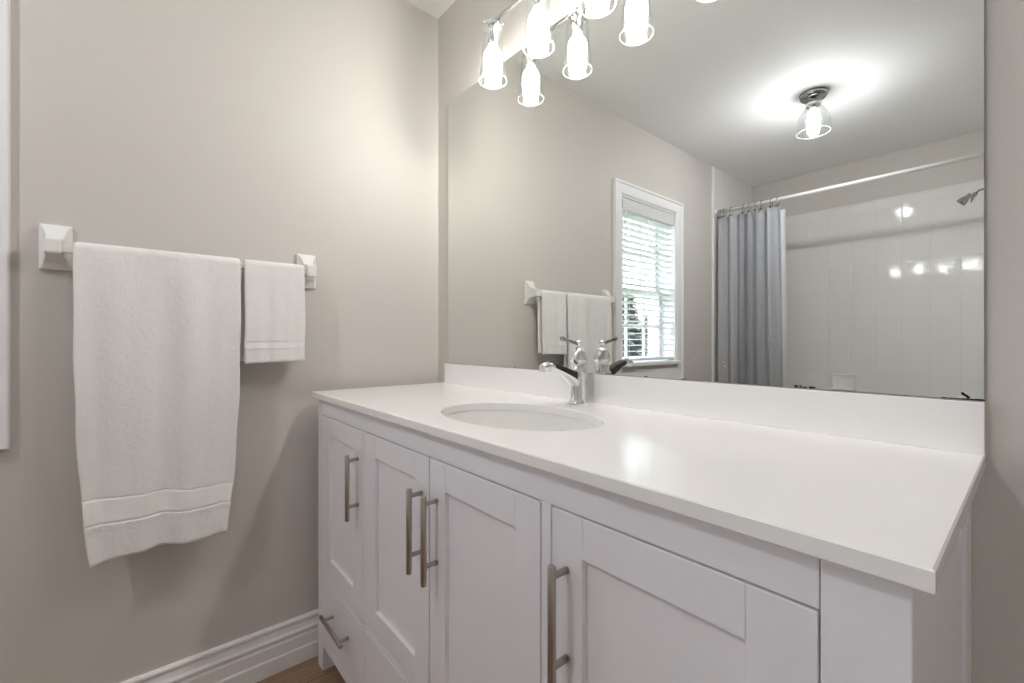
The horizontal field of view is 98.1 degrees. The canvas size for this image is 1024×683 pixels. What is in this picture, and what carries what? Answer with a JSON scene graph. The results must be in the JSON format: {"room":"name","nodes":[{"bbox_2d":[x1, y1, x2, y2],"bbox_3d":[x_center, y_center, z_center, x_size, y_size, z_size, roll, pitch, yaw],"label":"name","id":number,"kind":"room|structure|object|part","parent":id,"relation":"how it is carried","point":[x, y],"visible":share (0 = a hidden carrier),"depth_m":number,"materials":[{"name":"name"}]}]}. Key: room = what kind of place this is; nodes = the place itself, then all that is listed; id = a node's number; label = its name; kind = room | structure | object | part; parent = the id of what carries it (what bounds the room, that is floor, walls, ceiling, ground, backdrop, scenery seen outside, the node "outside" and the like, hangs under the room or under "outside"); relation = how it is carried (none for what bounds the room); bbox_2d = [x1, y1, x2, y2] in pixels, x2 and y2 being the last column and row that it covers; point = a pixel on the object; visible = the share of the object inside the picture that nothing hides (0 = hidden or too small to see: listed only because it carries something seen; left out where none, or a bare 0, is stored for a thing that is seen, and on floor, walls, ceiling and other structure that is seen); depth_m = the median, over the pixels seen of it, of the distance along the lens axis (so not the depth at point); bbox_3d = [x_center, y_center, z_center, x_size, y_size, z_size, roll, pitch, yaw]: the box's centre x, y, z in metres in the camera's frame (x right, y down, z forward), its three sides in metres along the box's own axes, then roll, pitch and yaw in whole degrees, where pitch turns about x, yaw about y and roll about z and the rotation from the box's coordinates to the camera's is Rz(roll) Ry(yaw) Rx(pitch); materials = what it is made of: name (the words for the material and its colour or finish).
{"room":"bathroom","nodes":[
{"label":"bathroom","id":0,"kind":"room"},
{"bbox_2d":[0,0,437,682],"bbox_3d":[-1.597,-0.132,0.919,3.629,2.440,0.220,0,0,-40],"label":"wall","id":1,"kind":"structure","parent":0,"point":[261,130],"depth_m":1.36,"materials":[{"name":"beige paint"}]},
{"bbox_2d":[0,0,9,449],"bbox_3d":[-1.572,-0.351,0.885,0.786,1.226,0.204,0,0,-40],"label":"window","id":2,"kind":"structure","parent":1,"relation":"in","point":[4,4],"depth_m":1.07,"materials":[{"name":"white paint"}]},
{"bbox_2d":[39,223,316,288],"bbox_3d":[-0.914,-0.237,1.304,0.662,0.114,0.077,0,0,-40],"label":"towel rail","id":3,"kind":"object","parent":1,"relation":"attached to","point":[55,241],"visible":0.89,"depth_m":1.12,"materials":[{"name":"white ceramic"}]},
{"bbox_3d":[-1.143,-0.237,1.109,0.061,0.114,0.077,0,0,-40],"label":"post","id":4,"kind":"part","parent":3,"relation":"part of","materials":[{"name":"white ceramic"}]},
{"bbox_2d":[73,242,240,569],"bbox_3d":[-0.960,0.163,1.228,0.361,0.826,0.066,0,0,-40],"label":"bath towel","id":5,"kind":"object","parent":3,"relation":"hanging from","point":[157,333],"visible":1,"depth_m":1.21,"materials":[{"name":"white fabric"}]},
{"bbox_2d":[240,259,304,363],"bbox_3d":[-0.756,-0.090,1.408,0.182,0.320,0.046,0,0,-40],"label":"hand towel","id":6,"kind":"object","parent":3,"relation":"hanging from","point":[272,293],"visible":1,"depth_m":1.39,"materials":[{"name":"white fabric"}]},
{"bbox_3d":[-0.685,-0.237,1.498,0.061,0.114,0.077,0,0,-40],"label":"post","id":7,"kind":"part","parent":3,"relation":"part of","materials":[{"name":"white ceramic"}]},
{"bbox_2d":[120,609,317,682],"bbox_3d":[-1.235,1.013,1.069,2.443,0.151,0.019,0,0,-40],"label":"baseboard","id":8,"kind":"structure","parent":1,"relation":"attached to","point":[257,656],"depth_m":1.41,"materials":[{"name":"white paint"}]},
{"bbox_2d":[256,656,345,682],"bbox_3d":[-1.052,1.138,-1.123,5.440,0.100,4.040,0,0,-40],"label":"floor","id":9,"kind":"structure","parent":0,"point":[308,671],"depth_m":1.44,"materials":[{"name":"brown wood"}]},
{"bbox_2d":[318,399,970,682],"bbox_3d":[0.009,0.639,1.075,0.538,0.898,1.501,0,0,-40],"label":"vanity cabinet","id":10,"kind":"object","parent":9,"relation":"on","point":[440,560],"visible":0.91,"depth_m":0.64,"materials":[{"name":"white paint"}]},
{"bbox_3d":[-0.528,0.859,1.322,0.038,0.012,0.178,0,0,-40],"label":"bar handle","id":11,"kind":"part","parent":10,"relation":"part of","materials":[{"name":"silver metal"}]},
{"bbox_3d":[-0.377,0.875,1.450,0.360,0.197,0.333,0,0,-40],"label":"drawer","id":12,"kind":"part","parent":10,"relation":"part of","materials":[{"name":"white paint"}]},
{"bbox_3d":[-0.507,0.504,1.340,0.019,0.516,0.333,0,0,-40],"label":"door","id":13,"kind":"part","parent":10,"relation":"part of","materials":[{"name":"white paint"}]},
{"bbox_3d":[-0.439,0.402,1.217,0.038,0.179,0.012,0,0,-40],"label":"bar handle","id":14,"kind":"part","parent":10,"relation":"part of","materials":[{"name":"silver metal"}]},
{"bbox_3d":[-0.038,0.875,1.051,0.360,0.197,0.675,0,0,-40],"label":"drawer","id":15,"kind":"part","parent":10,"relation":"part of","materials":[{"name":"white paint"}]},
{"bbox_3d":[-0.277,0.504,1.069,0.019,0.516,0.338,0,0,-40],"label":"door","id":16,"kind":"part","parent":10,"relation":"part of","materials":[{"name":"white paint"}]},
{"bbox_3d":[-0.207,0.402,0.944,0.038,0.179,0.012,0,0,-40],"label":"bar handle","id":17,"kind":"part","parent":10,"relation":"part of","materials":[{"name":"silver metal"}]},
{"bbox_3d":[-0.167,0.402,0.897,0.038,0.179,0.012,0,0,-40],"label":"bar handle","id":18,"kind":"part","parent":10,"relation":"part of","materials":[{"name":"silver metal"}]},
{"bbox_3d":[-0.058,0.504,0.810,0.019,0.516,0.333,0,0,-40],"label":"door","id":19,"kind":"part","parent":10,"relation":"part of","materials":[{"name":"white paint"}]},
{"bbox_3d":[0.065,0.402,0.624,0.038,0.179,0.012,0,0,-40],"label":"bar handle","id":20,"kind":"part","parent":10,"relation":"part of","materials":[{"name":"silver metal"}]},
{"bbox_2d":[312,363,985,594],"bbox_3d":[0.020,0.140,1.074,0.520,0.098,1.516,0,0,-40],"label":"countertop","id":21,"kind":"structure","parent":10,"relation":"on","point":[882,486],"depth_m":0.67,"materials":[{"name":"white stone"}]},
{"bbox_2d":[445,410,598,430],"bbox_3d":[0.011,0.276,1.027,0.330,0.171,0.484,0,0,-40],"label":"sink","id":22,"kind":"object","parent":21,"relation":"in","point":[504,419],"visible":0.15,"depth_m":1.19,"materials":[{"name":"white ceramic"}]},
{"bbox_2d":[539,336,588,404],"bbox_3d":[0.137,0.079,1.165,0.168,0.182,0.055,0,0,-40],"label":"faucet","id":23,"kind":"object","parent":21,"relation":"on","point":[575,376],"visible":1,"depth_m":1.18,"materials":[{"name":"silver metal"}]},
{"bbox_3d":[0.131,0.093,1.160,0.104,0.074,0.034,0,0,-40],"label":"spout","id":24,"kind":"part","parent":23,"relation":"part of","materials":[{"name":"silver metal"}]},
{"bbox_3d":[0.152,0.000,1.178,0.066,0.025,0.013,0,0,-40],"label":"lever","id":25,"kind":"part","parent":23,"relation":"part of","materials":[{"name":"silver metal"}]},
{"bbox_3d":[0.175,0.504,0.536,0.019,0.516,0.336,0,0,-40],"label":"door","id":26,"kind":"part","parent":10,"relation":"part of","materials":[{"name":"white paint"}]},
{"bbox_3d":[0.521,0.639,0.539,0.450,0.898,0.022,0,0,-40],"label":"panel","id":27,"kind":"part","parent":10,"relation":"part of","materials":[{"name":"white paint"}]},
{"bbox_2d":[404,0,455,18],"bbox_3d":[-1.052,-1.402,-1.123,5.440,0.100,4.040,0,0,-40],"label":"ceiling","id":28,"kind":"structure","parent":0,"point":[436,8],"depth_m":1.79,"materials":[{"name":"paint"}]},
{"bbox_2d":[438,0,1023,682],"bbox_3d":[0.583,-0.132,0.985,0.220,2.440,2.500,0,0,-40],"label":"wall","id":29,"kind":"structure","parent":0,"point":[997,505],"depth_m":0.66,"materials":[{"name":"beige paint"}]},
{"bbox_2d":[479,0,522,86],"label":"vanity light","id":30,"kind":"object","parent":29,"relation":"attached to","point":[492,28],"depth_m":1.41,"materials":[{"name":"white glass"}]},
{"bbox_3d":[-0.062,-0.890,1.435,0.061,0.128,0.062,0,0,-40],"label":"light bulb","id":31,"kind":"part","parent":30,"relation":"part of","materials":[{"name":"white glass"}]},
{"bbox_3d":[-0.062,-0.921,1.435,0.092,0.167,0.092,0,0,-40],"label":"lamp shade","id":32,"kind":"part","parent":30,"relation":"part of","materials":[{"name":"clear glass"}]},
{"bbox_3d":[0.145,-1.027,1.191,0.017,0.017,0.663,0,0,-40],"label":"rail","id":33,"kind":"part","parent":30,"relation":"part of","materials":[{"name":"silver metal"}]},
{"bbox_2d":[523,0,553,57],"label":"vanity light","id":34,"kind":"object","parent":29,"relation":"attached to","point":[538,23],"depth_m":1.25,"materials":[{"name":"white glass"}]},
{"bbox_3d":[0.076,-0.890,1.273,0.061,0.128,0.062,0,0,-40],"label":"light bulb","id":35,"kind":"part","parent":34,"relation":"part of","materials":[{"name":"white glass"}]},
{"bbox_3d":[0.076,-0.921,1.273,0.092,0.167,0.092,0,0,-40],"label":"lamp shade","id":36,"kind":"part","parent":34,"relation":"part of","materials":[{"name":"clear glass"}]},
{"bbox_2d":[587,0,607,12],"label":"vanity light","id":37,"kind":"object","parent":29,"relation":"attached to","point":[596,6],"depth_m":1.10,"materials":[{"name":"white glass"}]},
{"bbox_3d":[0.214,-0.890,1.110,0.061,0.128,0.062,0,0,-40],"label":"light bulb","id":38,"kind":"part","parent":37,"relation":"part of","materials":[{"name":"white glass"}]},
{"bbox_2d":[445,363,984,455],"bbox_3d":[0.218,0.131,1.230,0.017,0.078,1.498,0,0,-40],"label":"backsplash","id":39,"kind":"structure","parent":29,"relation":"attached to","point":[953,425],"depth_m":0.86,"materials":[{"name":"white stone"}]},
{"bbox_2d":[448,0,985,400],"bbox_3d":[0.226,-0.433,1.229,0.006,1.046,1.487,0,0,-40],"label":"vanity mirror","id":40,"kind":"object","parent":29,"relation":"attached to","point":[783,193],"visible":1,"depth_m":0.95,"materials":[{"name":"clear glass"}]}
]}

